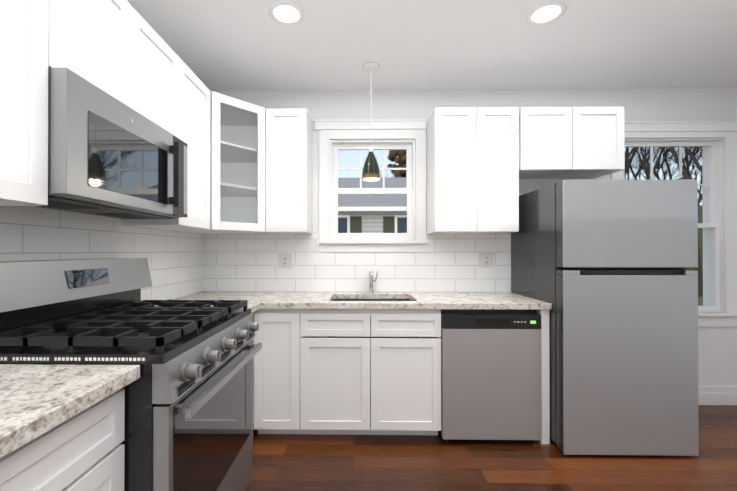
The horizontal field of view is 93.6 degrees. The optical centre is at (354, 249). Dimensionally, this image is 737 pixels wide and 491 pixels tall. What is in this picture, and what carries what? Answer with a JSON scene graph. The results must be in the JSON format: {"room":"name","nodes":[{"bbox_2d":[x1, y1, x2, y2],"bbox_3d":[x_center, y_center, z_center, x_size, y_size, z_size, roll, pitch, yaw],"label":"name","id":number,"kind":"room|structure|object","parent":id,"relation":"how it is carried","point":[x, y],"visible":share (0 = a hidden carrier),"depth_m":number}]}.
{"room":"kitchen","nodes":[
{"label":"kitchen","id":0,"kind":"room"},
{"bbox_2d":[127,0,736,90],"bbox_3d":[0.986,-1.388,0.221,4.890,0.100,5.600,0,0,1],"label":"ceiling","id":1,"kind":"structure","parent":0,"point":[233,45],"depth_m":2.24},
{"bbox_2d":[268,0,304,24],"bbox_3d":[-0.379,-1.327,1.944,0.200,0.009,0.200,0,0,1],"label":"recessed light","id":2,"kind":"object","parent":1,"relation":"in","point":[284,12],"visible":1,"depth_m":1.93},
{"bbox_2d":[362,62,379,181],"bbox_3d":[0.123,-0.918,2.502,0.132,0.822,0.132,0,0,1],"label":"pendant lamp","id":3,"kind":"object","parent":1,"relation":"hanging from","point":[371,171],"visible":1,"depth_m":2.46},
{"bbox_2d":[526,0,566,25],"bbox_3d":[1.079,-1.327,1.944,0.200,0.009,0.200,0,0,1],"label":"recessed light","id":4,"kind":"object","parent":1,"relation":"in","point":[546,12],"visible":1,"depth_m":1.93},
{"bbox_2d":[210,88,736,385],"bbox_3d":[1.024,-0.033,2.936,4.890,2.590,0.160,0,0,1],"label":"wall","id":5,"kind":"structure","parent":0,"point":[717,356],"depth_m":2.85},
{"bbox_2d":[170,91,272,233],"bbox_3d":[-0.960,-0.590,2.580,0.608,0.917,0.608,0,0,1],"label":"upper cabinet","id":6,"kind":"object","parent":5,"relation":"attached to","point":[237,166],"visible":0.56,"depth_m":2.54},
{"bbox_2d":[266,108,311,233],"bbox_3d":[-0.501,-0.590,2.717,0.305,0.917,0.322,0,0,1],"label":"upper cabinet","id":7,"kind":"object","parent":5,"relation":"attached to","point":[288,170],"visible":1,"depth_m":2.56},
{"bbox_2d":[313,119,426,251],"bbox_3d":[0.132,-0.527,2.928,0.932,1.093,0.205,0,0,1],"label":"window","id":8,"kind":"structure","parent":5,"relation":"in","point":[335,135],"depth_m":2.86},
{"bbox_2d":[427,107,518,233],"bbox_3d":[0.904,-0.590,2.697,0.613,0.917,0.322,0,0,1],"label":"upper cabinet","id":9,"kind":"object","parent":5,"relation":"attached to","point":[472,170],"visible":1,"depth_m":2.54},
{"bbox_2d":[519,106,624,178],"bbox_3d":[1.600,-0.817,2.688,0.757,0.463,0.322,0,0,1],"label":"upper cabinet","id":10,"kind":"object","parent":5,"relation":"attached to","point":[571,142],"visible":0.96,"depth_m":2.53},
{"bbox_2d":[611,121,736,326],"bbox_3d":[2.616,-0.208,2.891,1.101,1.671,0.205,0,0,1],"label":"window","id":11,"kind":"structure","parent":5,"relation":"in","point":[716,141],"depth_m":2.82},
{"bbox_2d":[698,386,736,404],"bbox_3d":[2.718,1.187,2.815,1.180,0.150,0.020,0,0,1],"label":"baseboard","id":12,"kind":"structure","parent":5,"relation":"attached to","point":[717,395],"depth_m":2.80},
{"bbox_2d":[245,405,736,490],"bbox_3d":[0.986,1.302,0.211,4.890,0.100,5.600,0,0,1],"label":"floor","id":13,"kind":"structure","parent":0,"point":[302,462],"depth_m":2.02},
{"bbox_2d":[0,389,124,490],"bbox_3d":[-0.986,0.817,0.763,0.607,0.875,0.530,0,0,1],"label":"base cabinet","id":14,"kind":"object","parent":13,"relation":"on","point":[83,450],"visible":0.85,"depth_m":0.86},
{"bbox_2d":[0,364,139,458],"bbox_3d":[-0.967,0.358,0.499,0.653,0.040,1.060,0,0,1],"label":"countertop","id":15,"kind":"structure","parent":14,"relation":"on","point":[37,400],"depth_m":0.83},
{"bbox_2d":[0,258,261,490],"bbox_3d":[-0.875,0.649,1.450,0.763,1.215,0.839,0,0,1],"label":"gas range","id":16,"kind":"object","parent":13,"relation":"on","point":[189,409],"visible":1,"depth_m":1.23},
{"bbox_2d":[251,312,254,423],"bbox_3d":[-0.963,0.823,2.375,0.607,0.875,1.003,0,0,1],"label":"base cabinet","id":17,"kind":"object","parent":13,"relation":"on","point":[253,374],"visible":0.04,"depth_m":2.86},
{"bbox_2d":[155,291,551,312],"bbox_3d":[0.002,0.365,2.364,2.538,0.040,1.005,0,0,1],"label":"countertop","id":18,"kind":"structure","parent":17,"relation":"on","point":[419,300],"depth_m":2.35},
{"bbox_2d":[368,270,377,292],"bbox_3d":[0.150,0.256,2.698,0.082,0.181,0.222,0,0,1],"label":"faucet","id":19,"kind":"object","parent":18,"relation":"on","point":[371,281],"visible":1,"depth_m":2.77},
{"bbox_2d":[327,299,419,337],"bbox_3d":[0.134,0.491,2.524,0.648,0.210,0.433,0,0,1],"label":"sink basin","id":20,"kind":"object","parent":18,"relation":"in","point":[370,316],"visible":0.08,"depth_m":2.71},
{"bbox_2d":[254,309,301,433],"bbox_3d":[-0.503,0.824,2.569,0.305,0.875,0.607,0,0,1],"label":"base cabinet","id":21,"kind":"object","parent":13,"relation":"on","point":[277,381],"visible":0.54,"depth_m":2.27},
{"bbox_2d":[300,309,440,434],"bbox_3d":[0.112,0.824,2.560,0.925,0.875,0.607,0,0,1],"label":"base cabinet","id":22,"kind":"object","parent":13,"relation":"on","point":[370,386],"visible":0.9,"depth_m":2.26},
{"bbox_2d":[441,309,541,443],"bbox_3d":[0.893,0.826,2.512,0.632,0.869,0.584,0,0,1],"label":"dishwasher","id":23,"kind":"object","parent":13,"relation":"on","point":[490,374],"visible":0.9,"depth_m":2.23},
{"bbox_2d":[536,310,549,443],"bbox_3d":[1.244,0.824,2.543,0.056,0.875,0.608,0,0,1],"label":"cabinet end panel","id":24,"kind":"object","parent":13,"relation":"on","point":[545,366],"visible":0.25,"depth_m":2.24},
{"bbox_2d":[511,178,698,455],"bbox_3d":[1.679,0.412,2.452,0.805,1.697,0.726,0,0,1],"label":"refrigerator","id":25,"kind":"object","parent":13,"relation":"on","point":[599,265],"visible":0.9,"depth_m":2.09},
{"bbox_3d":[-1.379,-0.043,0.250,0.160,2.590,5.280,0,0,1],"label":"wall","id":26,"kind":"structure","parent":0,"visible":0},
{"bbox_2d":[0,0,48,205],"bbox_3d":[-1.127,-0.597,0.863,0.322,0.917,0.460,0,0,1],"label":"upper cabinet","id":27,"kind":"object","parent":26,"relation":"attached to","point":[23,102],"visible":1,"depth_m":1.02},
{"bbox_2d":[0,206,203,300],"bbox_3d":[-1.276,0.172,1.497,0.008,0.770,2.778,0,0,1],"label":"tile backsplash","id":28,"kind":"structure","parent":26,"relation":"attached to","point":[181,264],"depth_m":1.76},
{"bbox_2d":[48,0,178,137],"bbox_3d":[-1.119,-0.816,1.487,0.322,0.475,0.785,0,0,1],"label":"upper cabinet","id":29,"kind":"object","parent":26,"relation":"attached to","point":[122,51],"visible":0.67,"depth_m":1.42},
{"bbox_2d":[33,68,187,218],"bbox_3d":[-1.060,-0.370,1.484,0.418,0.410,0.779,0,0,1],"label":"over-the-range microwave","id":30,"kind":"object","parent":29,"relation":"attached to","point":[110,156],"visible":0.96,"depth_m":1.29},
{"bbox_2d":[121,57,209,229],"bbox_3d":[-1.110,-0.592,2.078,0.322,0.917,0.400,0,0,1],"label":"upper cabinet","id":31,"kind":"object","parent":26,"relation":"attached to","point":[194,112],"visible":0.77,"depth_m":2.07},
{"bbox_2d":[204,234,510,291],"bbox_3d":[0.039,0.108,2.864,2.538,0.476,0.008,0,0,1],"label":"tile backsplash","id":32,"kind":"structure","parent":26,"relation":"attached to","point":[232,262],"depth_m":2.86},
{"bbox_2d":[278,253,291,267],"bbox_3d":[-0.572,0.092,2.863,0.116,0.124,0.010,0,0,1],"label":"electrical outlet","id":33,"kind":"object","parent":32,"relation":"attached to","point":[284,260],"visible":1,"depth_m":2.86},
{"bbox_2d":[479,252,493,266],"bbox_3d":[1.088,0.082,2.840,0.116,0.124,0.010,0,0,1],"label":"electrical outlet","id":34,"kind":"object","parent":32,"relation":"attached to","point":[486,259],"visible":1,"depth_m":2.84},
{"label":"outside","id":35,"kind":"structure","parent":0,"visible":0},
{"bbox_2d":[698,296,702,305],"bbox_3d":[0.181,1.833,14.982,80.000,0.150,90.000,0,0,1],"label":"ground","id":36,"kind":"structure","parent":35,"point":[700,301],"depth_m":11.67},
{"bbox_2d":[338,177,406,232],"bbox_3d":[-0.764,-0.369,11.799,11.000,4.230,6.370,0,0,1],"label":"house","id":37,"kind":"structure","parent":36,"relation":"on","point":[361,209],"depth_m":8.96},
{"bbox_2d":[380,147,702,296],"bbox_3d":[20.642,-5.824,18.544,39.439,20.046,41.646,0,0,1],"label":"vegetation","id":38,"kind":"object","parent":36,"relation":"on","point":[400,160],"depth_m":19.27}
]}

